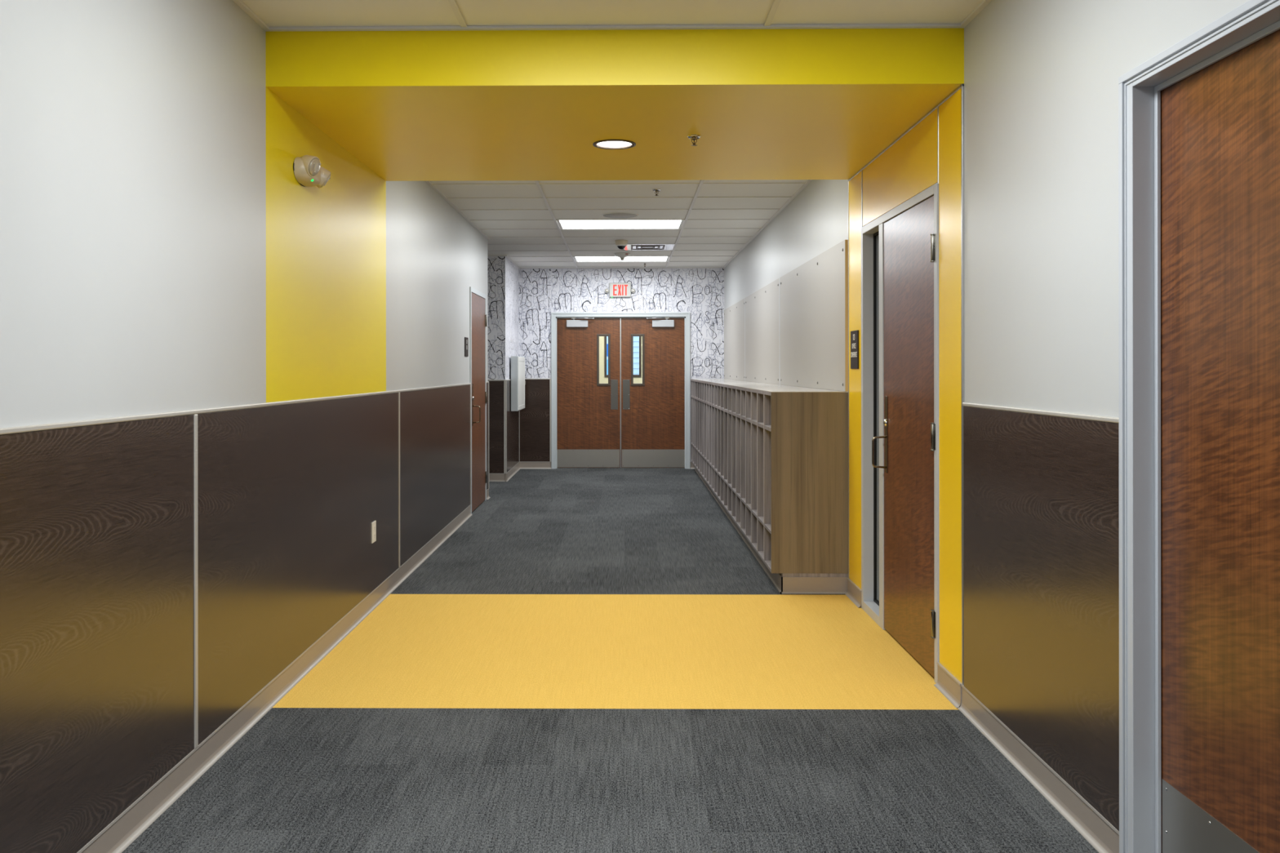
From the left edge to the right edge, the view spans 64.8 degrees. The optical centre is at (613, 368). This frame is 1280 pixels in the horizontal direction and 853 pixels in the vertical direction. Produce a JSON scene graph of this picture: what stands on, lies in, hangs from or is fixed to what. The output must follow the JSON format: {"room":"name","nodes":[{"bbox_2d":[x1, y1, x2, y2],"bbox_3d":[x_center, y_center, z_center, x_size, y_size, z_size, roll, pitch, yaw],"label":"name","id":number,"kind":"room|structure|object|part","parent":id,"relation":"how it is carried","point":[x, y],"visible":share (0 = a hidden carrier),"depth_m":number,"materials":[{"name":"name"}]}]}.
{"room":"school corridor","nodes":[
{"label":"school corridor","id":0,"kind":"room"},
{"bbox_2d":[0,0,488,852],"bbox_3d":[-1.510,-0.027,1.391,0.164,2.814,18.747,0,0,1],"label":"wall","id":1,"kind":"structure","parent":0,"point":[219,369],"depth_m":3.28,"materials":[{"name":"white paint"}]},
{"bbox_3d":[-1.431,0.717,1.861,0.010,1.126,3.072,0,0,1],"label":"wainscot panel","id":2,"kind":"part","parent":1,"relation":"part of","materials":[{"name":"brown wood"}]},
{"bbox_3d":[-1.442,0.147,0.754,0.014,0.015,17.475,0,0,1],"label":"cap rail","id":3,"kind":"part","parent":1,"relation":"part of","materials":[{"name":"silver metal"}]},
{"bbox_2d":[76,504,472,852],"bbox_3d":[-1.435,1.330,0.754,0.024,0.100,17.475,0,0,1],"label":"baseboard","id":4,"kind":"structure","parent":1,"relation":"attached to","point":[122,832],"depth_m":3.77,"materials":[{"name":"beige"}]},
{"bbox_3d":[-1.396,0.717,4.939,0.010,1.126,3.068,0,0,1],"label":"wainscot panel","id":5,"kind":"part","parent":1,"relation":"part of","materials":[{"name":"brown wood"}]},
{"bbox_2d":[293,155,330,188],"bbox_3d":[-1.354,-0.888,4.566,0.106,0.125,0.261,0,0,1],"label":"emergency light","id":6,"kind":"object","parent":1,"relation":"attached to","point":[308,171],"visible":1,"depth_m":4.48,"materials":[{"name":"beige plastic"}]},
{"bbox_2d":[371,520,376,543],"bbox_3d":[-1.378,0.943,5.811,0.007,0.119,0.086,0,0,1],"label":"wall outlet","id":7,"kind":"object","parent":1,"relation":"attached to","point":[374,523],"visible":1,"depth_m":5.79,"materials":[{"name":"white plastic"}]},
{"bbox_3d":[-1.362,0.717,7.984,0.010,1.126,3.006,0,0,1],"label":"wainscot panel","id":8,"kind":"part","parent":1,"relation":"part of","materials":[{"name":"brown laminate"}]},
{"bbox_2d":[464,337,468,356],"bbox_3d":[-1.349,-0.197,9.276,0.009,0.175,0.180,0,0,1],"label":"room sign","id":9,"kind":"object","parent":1,"relation":"attached to","point":[466,340],"visible":1,"depth_m":9.26,"materials":[{"name":"grey plastic"}]},
{"bbox_2d":[469,286,487,514],"bbox_3d":[-1.377,0.305,10.028,0.234,2.150,1.059,0,0,1],"label":"door","id":10,"kind":"structure","parent":1,"relation":"in","point":[477,300],"depth_m":9.98,"materials":[{"name":"grey paint"}]},
{"bbox_3d":[-1.339,0.346,9.616,0.004,0.400,0.044,0,0,1],"label":"handle plate","id":11,"kind":"part","parent":10,"relation":"part of","materials":[{"name":"brown metal"}]},
{"bbox_3d":[-1.302,0.438,9.615,0.074,0.171,0.011,0,0,1],"label":"pull handle","id":12,"kind":"part","parent":10,"relation":"part of","materials":[{"name":"brown metal"}]},
{"bbox_3d":[-1.332,0.717,10.663,0.010,1.126,0.188,0,0,1],"label":"wainscot panel","id":13,"kind":"part","parent":1,"relation":"part of","materials":[{"name":"brown wood"}]},
{"bbox_2d":[486,488,490,500],"bbox_3d":[-1.324,1.330,10.668,0.024,0.100,0.206,0,0,1],"label":"baseboard","id":14,"kind":"structure","parent":1,"relation":"attached to","point":[488,497],"depth_m":10.68,"materials":[{"name":"beige"}]},
{"bbox_2d":[487,256,506,473],"bbox_3d":[-2.885,-0.025,12.388,3.154,2.814,0.164,0,0,1],"label":"wall","id":15,"kind":"structure","parent":0,"point":[496,265],"depth_m":12.30,"materials":[{"name":"white paper"}]},
{"bbox_3d":[-2.888,0.719,12.315,3.148,1.126,0.010,0,0,1],"label":"wainscot panel","id":16,"kind":"part","parent":15,"relation":"part of","materials":[{"name":"brown wood"}]},
{"bbox_3d":[-2.888,0.148,12.313,3.148,0.015,0.014,0,0,1],"label":"cap rail","id":17,"kind":"part","parent":15,"relation":"part of","materials":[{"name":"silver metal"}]},
{"bbox_2d":[488,473,507,481],"bbox_3d":[-2.875,1.331,12.308,3.172,0.100,0.024,0,0,1],"label":"baseboard","id":18,"kind":"structure","parent":15,"relation":"attached to","point":[492,477],"depth_m":12.30,"materials":[{"name":"beige rubber"}]},
{"bbox_2d":[505,257,519,473],"bbox_3d":[-1.374,-0.027,13.077,0.164,2.814,1.547,0,0,1],"label":"wall","id":19,"kind":"structure","parent":0,"point":[513,418],"depth_m":12.96,"materials":[{"name":"white paper"}]},
{"bbox_2d":[505,462,519,481],"bbox_3d":[-1.292,1.330,13.064,0.024,0.100,1.571,0,0,1],"label":"baseboard","id":20,"kind":"structure","parent":19,"relation":"attached to","point":[514,469],"depth_m":13.04,"materials":[{"name":"beige rubber"}]},
{"bbox_3d":[-1.300,0.717,13.076,0.010,1.126,1.539,0,0,1],"label":"wainscot panel","id":21,"kind":"part","parent":19,"relation":"part of","materials":[{"name":"brown wood"}]},
{"bbox_2d":[511,355,525,411],"bbox_3d":[-1.234,0.194,13.175,0.104,0.697,0.880,0,0,1],"label":"upper cabinet","id":22,"kind":"object","parent":19,"relation":"attached to","point":[517,381],"visible":1,"depth_m":12.74,"materials":[{"name":"white metal"}]},
{"bbox_3d":[-1.196,0.194,13.174,0.007,0.681,0.860,0,0,1],"label":"door","id":23,"kind":"part","parent":22,"relation":"part of","materials":[{"name":"white plastic"}]},
{"bbox_3d":[-1.198,0.195,13.174,0.002,0.570,0.740,0,0,1],"label":"door pane","id":24,"kind":"part","parent":22,"relation":"part of","materials":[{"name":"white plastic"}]},
{"bbox_2d":[121,467,1098,852],"bbox_3d":[-0.147,1.379,4.602,8.800,0.001,25.200,0,0,1],"label":"floor","id":25,"kind":"structure","parent":0,"point":[594,660],"depth_m":3.94,"materials":[{"name":"grey carpet"}]},
{"bbox_2d":[690,378,848,594],"bbox_3d":[1.246,0.760,9.917,0.471,1.235,7.519,0,0,1],"label":"cabinet","id":26,"kind":"object","parent":25,"relation":"on","point":[774,458],"visible":1,"depth_m":6.17,"materials":[{"name":"beige wood"}]},
{"bbox_3d":[1.289,0.701,13.667,0.469,1.110,0.019,0,0,1],"label":"panel","id":27,"kind":"part","parent":26,"relation":"part of","materials":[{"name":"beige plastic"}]},
{"bbox_2d":[690,395,770,431],"bbox_3d":[1.241,0.378,9.924,0.458,0.024,7.467,0,0,1],"label":"shelf","id":28,"kind":"object","parent":26,"relation":"attached to","point":[758,423],"depth_m":8.45,"materials":[{"name":"beige wood"}]},
{"bbox_2d":[690,442,771,534],"bbox_3d":[1.242,1.011,9.924,0.458,0.019,7.467,0,0,1],"label":"shelf","id":29,"kind":"object","parent":26,"relation":"attached to","point":[759,515],"depth_m":8.40,"materials":[{"name":"beige wood"}]},
{"bbox_2d":[690,459,771,572],"bbox_3d":[1.242,1.246,9.924,0.458,0.019,7.467,0,0,1],"label":"shelf","id":30,"kind":"object","parent":26,"relation":"attached to","point":[766,560],"depth_m":8.09,"materials":[{"name":"beige wood"}]},
{"bbox_3d":[1.205,0.701,6.181,0.470,1.110,0.019,0,0,1],"label":"panel","id":31,"kind":"part","parent":26,"relation":"part of","materials":[{"name":"beige wood"}]},
{"bbox_2d":[232,0,991,31],"bbox_3d":[-0.066,-1.377,-1.958,2.829,0.012,12.083,0,0,1],"label":"ceiling","id":32,"kind":"structure","parent":0,"point":[272,15],"depth_m":3.94,"materials":[{"name":"white tile"}]},
{"bbox_2d":[265,28,964,181],"bbox_3d":[0.013,-1.301,5.116,2.829,0.308,2.066,0,0,1],"label":"ceiling soffit","id":33,"kind":"structure","parent":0,"point":[800,104],"depth_m":4.27,"materials":[{"name":"yellow paint"}]},
{"bbox_2d":[592,139,635,149],"bbox_3d":[0.007,-1.204,5.158,0.220,0.126,0.220,0,0,1],"label":"recessed light","id":34,"kind":"object","parent":33,"relation":"in","point":[605,144],"visible":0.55,"depth_m":5.23,"materials":[{"name":"white glass"}]},
{"bbox_2d":[687,134,701,146],"bbox_3d":[0.401,-1.124,4.979,0.068,0.047,0.068,0,0,1],"label":"sprinkler","id":35,"kind":"object","parent":33,"relation":"attached to","point":[694,137],"visible":1,"depth_m":4.97,"materials":[{"name":"silver metal"}]},
{"bbox_2d":[425,179,812,268],"bbox_3d":[-1.506,-1.376,9.809,5.972,0.012,8.085,0,0,1],"label":"ceiling","id":36,"kind":"structure","parent":0,"point":[517,220],"depth_m":9.15,"materials":[{"name":"white tile"}]},
{"bbox_2d":[601,212,638,218],"bbox_3d":[0.065,-1.380,9.095,0.332,0.007,0.332,0,0,1],"label":"ceiling speaker","id":37,"kind":"object","parent":36,"relation":"attached to","point":[612,215],"visible":1,"depth_m":9.07,"materials":[{"name":"white plastic"}]},
{"bbox_2d":[556,220,684,229],"bbox_3d":[0.072,-1.404,9.669,1.196,0.050,0.598,0,0,1],"label":"ceiling light","id":38,"kind":"object","parent":36,"relation":"attached to","point":[563,224],"visible":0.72,"depth_m":9.69,"materials":[{"name":"white plastic"}]},
{"bbox_2d":[573,256,669,262],"bbox_3d":[0.106,-1.404,12.719,1.196,0.050,0.598,0,0,1],"label":"ceiling light","id":39,"kind":"object","parent":36,"relation":"attached to","point":[589,259],"visible":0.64,"depth_m":12.79,"materials":[{"name":"white plastic"}]},
{"bbox_2d":[614,240,627,249],"bbox_3d":[0.091,-1.334,10.900,0.140,0.098,0.140,0,0,1],"label":"security camera","id":40,"kind":"object","parent":36,"relation":"attached to","point":[620,244],"visible":1,"depth_m":10.85,"materials":[{"name":"beige plastic"}]},
{"bbox_2d":[614,252,630,260],"bbox_3d":[0.112,-1.341,12.130,0.192,0.084,0.192,0,0,1],"label":"smoke detector","id":41,"kind":"object","parent":36,"relation":"attached to","point":[622,255],"visible":1,"depth_m":12.07,"materials":[{"name":"white plastic"}]},
{"bbox_2d":[622,244,675,250],"bbox_3d":[0.396,-1.379,11.496,0.588,0.008,0.598,0,0,1],"label":"ceiling vent","id":42,"kind":"object","parent":36,"relation":"in","point":[629,246],"visible":0.98,"depth_m":11.49,"materials":[{"name":"silver metal"}]},
{"bbox_2d":[652,188,661,195],"bbox_3d":[0.337,-1.359,7.797,0.068,0.047,0.068,0,0,1],"label":"sprinkler","id":43,"kind":"object","parent":36,"relation":"attached to","point":[655,190],"visible":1,"depth_m":7.79,"materials":[{"name":"silver metal"}]},
{"bbox_2d":[518,268,724,468],"bbox_3d":[0.116,-0.028,13.902,3.124,2.814,0.164,0,0,1],"label":"wall","id":44,"kind":"structure","parent":0,"point":[699,292],"depth_m":13.83,"materials":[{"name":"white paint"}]},
{"bbox_3d":[-1.065,0.717,13.842,0.438,1.126,0.010,0,0,1],"label":"wainscot panel","id":45,"kind":"part","parent":44,"relation":"part of","materials":[{"name":"brown wood"}]},
{"bbox_2d":[519,461,551,469],"bbox_3d":[-1.070,1.330,13.835,0.452,0.100,0.024,0,0,1],"label":"baseboard","id":46,"kind":"structure","parent":44,"relation":"attached to","point":[522,464],"depth_m":13.84,"materials":[{"name":"beige rubber"}]},
{"bbox_3d":[-1.066,0.146,13.840,0.438,0.015,0.014,0,0,1],"label":"cap rail","id":47,"kind":"part","parent":44,"relation":"part of","materials":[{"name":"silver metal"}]},
{"bbox_2d":[604,282,635,297],"bbox_3d":[0.095,-1.069,13.805,0.420,0.207,0.057,0,0,1],"label":"exit sign","id":48,"kind":"object","parent":44,"relation":"attached to","point":[615,289],"visible":1,"depth_m":13.79,"materials":[{"name":"grey plastic"}]},
{"bbox_2d":[551,312,690,469],"bbox_3d":[0.106,0.306,13.876,1.904,2.146,0.196,0,0,1],"label":"door","id":49,"kind":"structure","parent":44,"relation":"in","point":[620,382],"depth_m":13.88,"materials":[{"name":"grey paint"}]},
{"bbox_3d":[-0.421,-0.680,13.827,0.323,0.038,0.076,0,0,13],"label":"closer arm","id":50,"kind":"part","parent":49,"relation":"part of","materials":[{"name":"silver metal"}]},
{"bbox_3d":[-0.343,1.240,13.890,0.865,0.246,0.002,0,0,1],"label":"kick plate","id":51,"kind":"part","parent":49,"relation":"part of","materials":[{"name":"silver metal"}]},
{"bbox_3d":[0.018,0.361,13.886,0.097,0.411,0.002,0,0,1],"label":"push plate","id":52,"kind":"part","parent":49,"relation":"part of","materials":[{"name":"silver metal"}]},
{"bbox_3d":[0.183,0.361,13.884,0.098,0.411,0.002,0,0,1],"label":"push plate","id":53,"kind":"part","parent":49,"relation":"part of","materials":[{"name":"silver metal"}]},
{"bbox_3d":[0.555,1.239,13.880,0.867,0.246,0.002,0,0,1],"label":"kick plate","id":54,"kind":"part","parent":49,"relation":"part of","materials":[{"name":"silver metal"}]},
{"bbox_3d":[0.620,-0.681,13.815,0.323,0.038,0.076,0,0,-11],"label":"closer arm","id":55,"kind":"part","parent":49,"relation":"part of","materials":[{"name":"silver metal"}]},
{"bbox_2d":[689,461,694,469],"bbox_3d":[1.089,1.327,13.811,0.065,0.100,0.024,0,0,1],"label":"baseboard","id":56,"kind":"structure","parent":44,"relation":"attached to","point":[692,467],"depth_m":13.81,"materials":[{"name":"beige rubber"}]},
{"bbox_2d":[724,0,1248,831],"bbox_3d":[1.469,-0.030,2.901,0.170,2.814,21.834,0,0,1],"label":"wall","id":57,"kind":"structure","parent":0,"point":[1022,156],"depth_m":3.43,"materials":[{"name":"white paint"}]},
{"bbox_2d":[724,298,744,381],"bbox_3d":[1.499,-0.324,12.496,0.023,0.930,2.375,0,0,1],"label":"tackboard","id":58,"kind":"object","parent":57,"relation":"attached to","point":[734,315],"visible":0.98,"depth_m":12.31,"materials":[{"name":"grey"}]},
{"bbox_2d":[745,278,779,384],"bbox_3d":[1.471,-0.324,10.029,0.023,0.930,2.460,0,0,1],"label":"wall panel","id":59,"kind":"object","parent":57,"relation":"attached to","point":[762,306],"visible":0.99,"depth_m":9.79,"materials":[{"name":"grey"}]},
{"bbox_2d":[780,240,848,391],"bbox_3d":[1.443,-0.324,7.462,0.023,0.930,2.575,0,0,1],"label":"wall panel","id":60,"kind":"object","parent":57,"relation":"attached to","point":[814,295],"visible":1,"depth_m":7.08,"materials":[{"name":"grey plastic"}]},
{"bbox_2d":[844,577,861,608],"bbox_3d":[1.424,1.327,5.971,0.024,0.100,0.355,0,0,1],"label":"baseboard","id":61,"kind":"structure","parent":57,"relation":"attached to","point":[854,592],"depth_m":5.96,"materials":[{"name":"beige"}]},
{"bbox_2d":[850,329,858,368],"bbox_3d":[1.428,-0.110,5.962,0.009,0.225,0.185,0,0,1],"label":"room sign","id":62,"kind":"object","parent":57,"relation":"attached to","point":[854,334],"visible":1,"depth_m":5.93,"materials":[{"name":"grey plastic"}]},
{"bbox_3d":[1.436,0.071,5.965,0.006,2.416,0.337,0,0,1],"label":"yellow panel","id":63,"kind":"part","parent":57,"relation":"part of","materials":[{"name":"paint"}]},
{"bbox_3d":[1.425,-0.975,5.084,0.006,0.324,1.384,0,0,1],"label":"yellow panel","id":64,"kind":"part","parent":57,"relation":"part of","materials":[{"name":"paint"}]},
{"bbox_2d":[861,182,939,683],"bbox_3d":[1.452,0.284,5.088,0.214,2.186,1.404,0,0,1],"label":"door","id":65,"kind":"structure","parent":57,"relation":"in","point":[900,479],"depth_m":4.97,"materials":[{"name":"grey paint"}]},
{"bbox_3d":[1.495,1.352,5.567,0.142,0.050,0.362,0,0,1],"label":"sill","id":66,"kind":"part","parent":65,"relation":"part of","materials":[{"name":"grey paint"}]},
{"bbox_3d":[1.492,0.280,5.567,0.005,2.094,0.362,0,0,1],"label":"sidelight pane","id":67,"kind":"part","parent":65,"relation":"part of","materials":[{"name":"clear glass"}]},
{"bbox_3d":[1.384,0.435,5.243,0.074,0.171,0.011,0,0,1],"label":"pull handle","id":68,"kind":"part","parent":65,"relation":"part of","materials":[{"name":"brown metal"}]},
{"bbox_3d":[1.421,0.343,5.242,0.004,0.400,0.044,0,0,1],"label":"handle plate","id":69,"kind":"part","parent":65,"relation":"part of","materials":[{"name":"brown metal"}]},
{"bbox_3d":[1.417,0.071,4.228,0.006,2.416,0.297,0,0,1],"label":"yellow panel","id":70,"kind":"part","parent":57,"relation":"part of","materials":[{"name":"paint"}]},
{"bbox_2d":[933,662,1119,852],"bbox_3d":[1.399,1.327,3.572,0.028,0.101,1.617,0,0,1],"label":"baseboard","id":71,"kind":"structure","parent":57,"relation":"attached to","point":[1091,824],"depth_m":3.35,"materials":[{"name":"beige rubber"}]},
{"bbox_3d":[1.403,0.144,3.409,0.014,0.015,1.291,0,0,1],"label":"cap rail","id":72,"kind":"part","parent":57,"relation":"part of","materials":[{"name":"silver metal"}]},
{"bbox_3d":[1.406,0.714,3.409,0.010,1.126,1.283,0,0,1],"label":"wainscot panel","id":73,"kind":"part","parent":57,"relation":"part of","materials":[{"name":"brown wood"}]},
{"bbox_2d":[1118,0,1279,852],"bbox_3d":[1.463,0.277,2.177,0.168,2.200,1.214,0,0,1],"label":"door","id":74,"kind":"structure","parent":57,"relation":"in","point":[1199,118],"depth_m":2.49,"materials":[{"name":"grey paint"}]},
{"bbox_3d":[1.457,1.225,2.169,0.002,0.265,1.030,0,0,1],"label":"kick plate","id":75,"kind":"part","parent":74,"relation":"part of","materials":[{"name":"silver metal"}]}
]}

